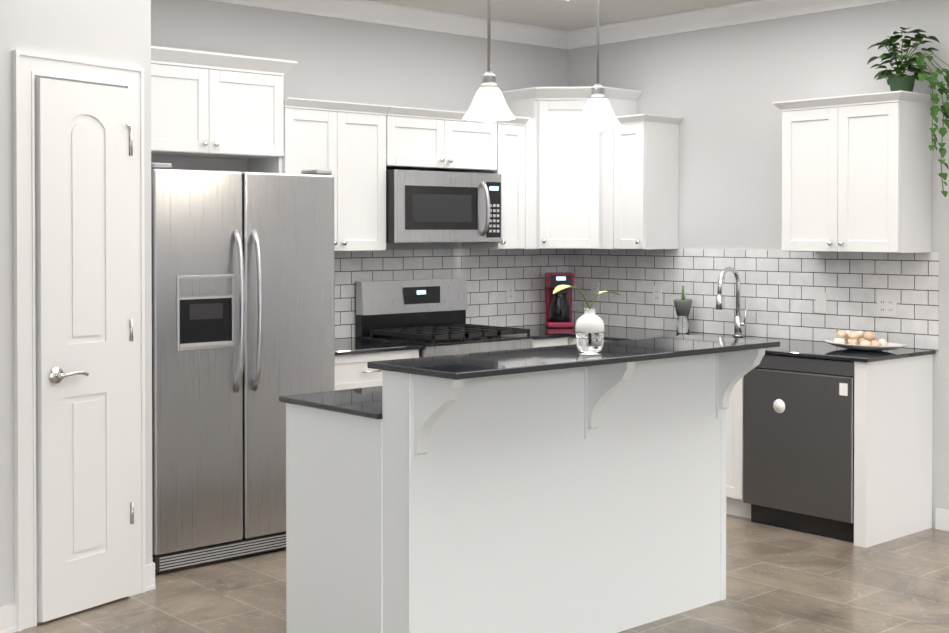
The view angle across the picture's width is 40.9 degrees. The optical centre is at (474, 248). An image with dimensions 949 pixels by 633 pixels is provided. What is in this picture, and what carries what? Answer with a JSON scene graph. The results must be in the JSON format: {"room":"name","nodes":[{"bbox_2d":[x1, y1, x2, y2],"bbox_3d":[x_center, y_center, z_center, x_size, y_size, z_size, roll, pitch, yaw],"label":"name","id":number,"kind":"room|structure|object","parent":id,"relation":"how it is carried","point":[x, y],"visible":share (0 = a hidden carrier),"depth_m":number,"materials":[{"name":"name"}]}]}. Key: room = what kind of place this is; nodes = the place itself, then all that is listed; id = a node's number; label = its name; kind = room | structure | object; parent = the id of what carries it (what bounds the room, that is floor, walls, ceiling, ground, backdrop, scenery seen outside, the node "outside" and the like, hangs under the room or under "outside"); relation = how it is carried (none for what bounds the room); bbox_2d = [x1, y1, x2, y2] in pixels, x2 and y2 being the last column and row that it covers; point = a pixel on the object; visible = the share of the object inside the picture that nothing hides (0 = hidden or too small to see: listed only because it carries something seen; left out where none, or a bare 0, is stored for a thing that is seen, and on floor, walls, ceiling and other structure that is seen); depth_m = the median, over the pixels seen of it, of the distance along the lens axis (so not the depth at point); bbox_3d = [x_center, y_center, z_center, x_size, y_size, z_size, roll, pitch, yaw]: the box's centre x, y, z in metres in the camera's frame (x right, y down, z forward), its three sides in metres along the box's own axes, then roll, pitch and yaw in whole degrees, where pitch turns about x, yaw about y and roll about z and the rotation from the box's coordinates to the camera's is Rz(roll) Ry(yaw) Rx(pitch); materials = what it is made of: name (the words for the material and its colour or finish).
{"room":"kitchen","nodes":[
{"label":"kitchen","id":0,"kind":"room"},
{"bbox_2d":[0,0,152,622],"bbox_3d":[-2.409,0.042,4.701,2.511,2.844,1.627,-1,1,-42],"label":"wall","id":1,"kind":"structure","parent":0,"point":[113,31],"depth_m":4.97,"materials":[{"name":"white paint"}]},
{"bbox_2d":[0,603,17,632],"bbox_3d":[-2.266,1.420,4.080,1.835,0.105,0.507,-1,1,-42],"label":"baseboard","id":2,"kind":"structure","parent":1,"relation":"attached to","point":[8,618],"depth_m":4.83,"materials":[{"name":"white wood"}]},
{"bbox_2d":[12,50,145,630],"bbox_3d":[-1.568,0.351,5.106,0.618,2.215,0.209,-1,1,-42],"label":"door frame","id":3,"kind":"structure","parent":1,"relation":"attached to","point":[79,341],"depth_m":5.06,"materials":[{"name":"white wood"}]},
{"bbox_2d":[146,562,155,589],"bbox_3d":[-1.615,1.399,5.723,0.015,0.105,0.786,-1,1,-42],"label":"baseboard","id":4,"kind":"structure","parent":1,"relation":"attached to","point":[150,569],"depth_m":5.42,"materials":[{"name":"white wood"}]},
{"bbox_2d":[151,0,566,337],"bbox_3d":[-2.920,0.033,5.417,9.620,2.845,0.120,-1,1,-42],"label":"wall","id":5,"kind":"structure","parent":0,"point":[344,60],"depth_m":7.32,"materials":[{"name":"white paint"}]},
{"bbox_2d":[151,46,297,172],"bbox_3d":[-1.391,-0.663,6.438,0.932,0.610,0.379,-1,1,-42],"label":"upper cabinet","id":6,"kind":"object","parent":5,"relation":"attached to","point":[214,105],"visible":0.73,"depth_m":6.36,"materials":[{"name":"white wood"}]},
{"bbox_2d":[282,97,390,250],"bbox_3d":[-0.834,-0.386,6.949,0.669,0.802,0.364,-1,1,-42],"label":"upper cabinet","id":7,"kind":"object","parent":5,"relation":"attached to","point":[345,142],"visible":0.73,"depth_m":6.89,"materials":[{"name":"white wood"}]},
{"bbox_2d":[209,0,568,49],"bbox_3d":[-0.701,-1.360,7.238,3.420,0.105,0.092,-1,1,-42],"label":"crown molding","id":8,"kind":"structure","parent":5,"relation":"attached to","point":[473,26],"depth_m":7.57,"materials":[{"name":"white wood"}]},
{"bbox_2d":[384,106,497,171],"bbox_3d":[-0.271,-0.628,7.448,0.835,0.330,0.364,-1,1,-42],"label":"upper cabinet","id":9,"kind":"object","parent":5,"relation":"attached to","point":[421,139],"visible":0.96,"depth_m":7.31,"materials":[{"name":"white wood"}]},
{"bbox_2d":[386,170,501,242],"bbox_3d":[-0.246,-0.235,7.398,0.794,0.406,0.472,-1,1,-42],"label":"over-the-range microwave","id":10,"kind":"object","parent":9,"relation":"attached to","point":[440,207],"visible":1,"depth_m":7.23,"materials":[{"name":"grey metal"}]},
{"bbox_2d":[335,249,566,338],"bbox_3d":[-0.300,0.257,7.673,2.470,0.502,0.007,-1,1,-42],"label":"tile backsplash","id":11,"kind":"structure","parent":5,"relation":"attached to","point":[488,274],"depth_m":7.94,"materials":[{"name":"white tile"}]},
{"bbox_2d":[506,284,514,301],"bbox_3d":[0.230,0.287,8.136,0.070,0.116,0.008,-1,1,-42],"label":"electrical outlet","id":12,"kind":"object","parent":11,"relation":"attached to","point":[510,292],"visible":1,"depth_m":8.13,"materials":[{"name":"white plastic"}]},
{"bbox_2d":[462,116,535,248],"bbox_3d":[0.163,-0.397,7.839,0.322,0.802,0.364,-1,1,-42],"label":"upper cabinet","id":13,"kind":"object","parent":5,"relation":"attached to","point":[516,153],"visible":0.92,"depth_m":7.74,"materials":[{"name":"white wood"}]},
{"bbox_2d":[501,86,642,248],"bbox_3d":[0.592,-0.493,8.021,0.658,0.990,0.658,-1,1,-42],"label":"upper cabinet","id":14,"kind":"object","parent":5,"relation":"attached to","point":[568,186],"visible":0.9,"depth_m":7.83,"materials":[{"name":"white wood"}]},
{"bbox_2d":[14,514,948,632],"bbox_3d":[0.243,1.550,1.892,9.620,0.100,9.620,-1,1,-42],"label":"floor","id":15,"kind":"structure","parent":0,"point":[780,580],"depth_m":5.34,"materials":[{"name":"tile"}]},
{"bbox_2d":[151,163,334,573],"bbox_3d":[-1.288,0.524,6.195,0.975,1.818,0.878,-1,1,-42],"label":"refrigerator","id":16,"kind":"object","parent":15,"relation":"on","point":[243,302],"visible":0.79,"depth_m":5.85,"materials":[{"name":"grey metal"}]},
{"bbox_2d":[335,338,422,389],"bbox_3d":[-0.742,0.978,6.856,0.675,0.918,0.647,-1,1,-42],"label":"base cabinet","id":17,"kind":"object","parent":15,"relation":"on","point":[354,357],"visible":0.1,"depth_m":6.63,"materials":[{"name":"white wood"}]},
{"bbox_2d":[356,278,536,357],"bbox_3d":[-0.154,0.801,7.309,0.792,1.220,0.696,-1,1,-42],"label":"range","id":18,"kind":"object","parent":15,"relation":"on","point":[429,315],"visible":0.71,"depth_m":7.34,"materials":[{"name":"silver metal"}]},
{"bbox_2d":[286,338,770,632],"bbox_3d":[0.227,0.929,4.927,1.686,1.063,0.966,-1,1,-42],"label":"kitchen island","id":19,"kind":"object","parent":15,"relation":"on","point":[564,489],"depth_m":4.56,"materials":[{"name":"white paint"}]},
{"bbox_2d":[279,395,378,418],"bbox_3d":[0.116,0.552,5.047,1.713,0.021,0.604,-1,1,-42],"label":"island countertop","id":20,"kind":"structure","parent":19,"relation":"on","point":[294,402],"depth_m":4.46,"materials":[{"name":"black stone"}]},
{"bbox_2d":[368,335,779,378],"bbox_3d":[0.432,0.390,4.707,1.725,0.020,0.460,-1,1,-42],"label":"island countertop","id":21,"kind":"structure","parent":19,"relation":"on","point":[481,365],"depth_m":4.53,"materials":[{"name":"black stone"}]},
{"bbox_2d":[553,285,620,352],"bbox_3d":[0.395,0.255,4.639,0.315,0.248,0.107,-1,1,-42],"label":"vase","id":22,"kind":"object","parent":21,"relation":"on","point":[589,327],"visible":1,"depth_m":4.62,"materials":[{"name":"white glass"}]},
{"bbox_2d":[512,323,935,547],"bbox_3d":[1.134,0.973,7.201,0.967,0.918,2.630,-1,1,-42],"label":"base cabinet","id":23,"kind":"object","parent":15,"relation":"on","point":[893,408],"visible":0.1,"depth_m":6.38,"materials":[{"name":"white paint"},{"name":"nickel"}]},
{"bbox_2d":[545,272,573,327],"bbox_3d":[0.542,0.329,8.111,0.170,0.345,0.248,0,1,-2],"label":"coffee maker","id":24,"kind":"object","parent":23,"relation":"on","point":[558,309],"visible":0.96,"depth_m":8.04,"materials":[{"name":"red plastic"}]},
{"bbox_2d":[673,285,692,332],"bbox_3d":[1.249,0.365,7.628,0.114,0.285,0.114,-1,1,-42],"label":"cactus pot","id":25,"kind":"object","parent":23,"relation":"on","point":[682,306],"visible":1,"depth_m":7.60,"materials":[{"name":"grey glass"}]},
{"bbox_2d":[716,267,746,336],"bbox_3d":[1.471,0.308,7.290,0.224,0.408,0.084,-1,1,-42],"label":"faucet","id":26,"kind":"object","parent":23,"relation":"on","point":[738,323],"visible":1,"depth_m":7.33,"materials":[{"name":"silver metal"}]},
{"bbox_2d":[824,330,906,350],"bbox_3d":[2.006,0.474,6.542,0.259,0.095,0.450,-1,1,-42],"label":"egg bowl","id":27,"kind":"object","parent":23,"relation":"on","point":[853,340],"visible":1,"depth_m":6.50,"materials":[{"name":"white ceramic"}]},
{"bbox_2d":[743,354,854,542],"bbox_3d":[1.780,0.994,6.571,0.427,0.892,0.652,-1,1,-42],"label":"dishwasher","id":28,"kind":"object","parent":15,"relation":"on","point":[798,443],"visible":0.81,"depth_m":6.41,"materials":[{"name":"grey plastic"}]},
{"bbox_2d":[368,0,751,30],"bbox_3d":[0.243,-1.395,1.855,9.620,0.100,9.620,-1,1,-42],"label":"ceiling","id":29,"kind":"structure","parent":0,"point":[566,15],"depth_m":7.52,"materials":[{"name":"white paint"}]},
{"bbox_2d":[462,0,515,122],"bbox_3d":[0.053,-0.920,4.694,0.198,0.920,0.198,-1,1,-42],"label":"pendant light","id":30,"kind":"object","parent":29,"relation":"hanging from","point":[488,104],"visible":1,"depth_m":4.67,"materials":[{"name":"white glass"}]},
{"bbox_2d":[573,0,621,131],"bbox_3d":[0.494,-0.926,5.087,0.198,0.920,0.198,-1,1,-42],"label":"pendant light","id":31,"kind":"object","parent":29,"relation":"hanging from","point":[597,114],"visible":1,"depth_m":5.06,"materials":[{"name":"white glass"}]},
{"bbox_2d":[567,0,948,527],"bbox_3d":[3.827,0.038,4.992,0.120,2.845,9.500,-1,1,-42],"label":"wall","id":32,"kind":"structure","parent":0,"point":[720,90],"depth_m":7.35,"materials":[{"name":"white paint"}]},
{"bbox_2d":[602,114,683,249],"bbox_3d":[1.015,-0.396,7.773,0.364,0.802,0.370,-1,1,-42],"label":"upper cabinet","id":33,"kind":"object","parent":32,"relation":"attached to","point":[640,181],"visible":0.92,"depth_m":7.68,"materials":[{"name":"white wood"}]},
{"bbox_2d":[569,0,897,48],"bbox_3d":[3.744,-1.331,4.907,0.092,0.105,9.490,-1,1,-42],"label":"crown molding","id":34,"kind":"structure","parent":32,"relation":"attached to","point":[754,10],"depth_m":7.56,"materials":[{"name":"white wood"}]},
{"bbox_2d":[567,249,938,349],"bbox_3d":[1.497,0.259,7.509,0.007,0.502,2.645,-1,1,-42],"label":"tile backsplash","id":35,"kind":"structure","parent":32,"relation":"attached to","point":[779,288],"depth_m":7.29,"materials":[{"name":"white tile"}]},
{"bbox_2d":[591,283,598,300],"bbox_3d":[0.785,0.285,8.295,0.008,0.116,0.070,-1,1,-42],"label":"electrical outlet","id":36,"kind":"object","parent":35,"relation":"attached to","point":[594,289],"visible":0.98,"depth_m":8.29,"materials":[{"name":"white plastic"}]},
{"bbox_2d":[653,286,661,304],"bbox_3d":[1.134,0.290,7.904,0.008,0.116,0.070,-1,1,-42],"label":"electrical outlet","id":37,"kind":"object","parent":35,"relation":"attached to","point":[657,294],"visible":1,"depth_m":7.90,"materials":[{"name":"white plastic"}]},
{"bbox_2d":[815,292,826,313],"bbox_3d":[1.912,0.301,7.029,0.012,0.116,0.070,-1,1,-42],"label":"outlet","id":38,"kind":"object","parent":35,"relation":"attached to","point":[820,302],"visible":1,"depth_m":7.03,"materials":[{"name":"white plastic"}]},
{"bbox_2d":[877,295,896,316],"bbox_3d":[2.180,0.305,6.732,0.008,0.116,0.116,-1,1,-42],"label":"electrical outlet","id":39,"kind":"object","parent":35,"relation":"attached to","point":[886,305],"visible":1,"depth_m":6.73,"materials":[{"name":"white plastic"}]},
{"bbox_2d":[772,90,938,252],"bbox_3d":[1.988,-0.382,6.683,0.364,0.802,0.760,-1,1,-42],"label":"upper cabinet","id":40,"kind":"object","parent":32,"relation":"attached to","point":[857,173],"visible":1,"depth_m":6.52,"materials":[{"name":"white wood"}]},
{"bbox_2d":[867,27,948,197],"bbox_3d":[2.243,-0.647,6.429,0.283,0.945,0.531,-1,1,-42],"label":"pothos plant","id":41,"kind":"object","parent":40,"relation":"on","point":[900,80],"visible":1,"depth_m":6.41,"materials":[{"name":"green plant"}]}
]}

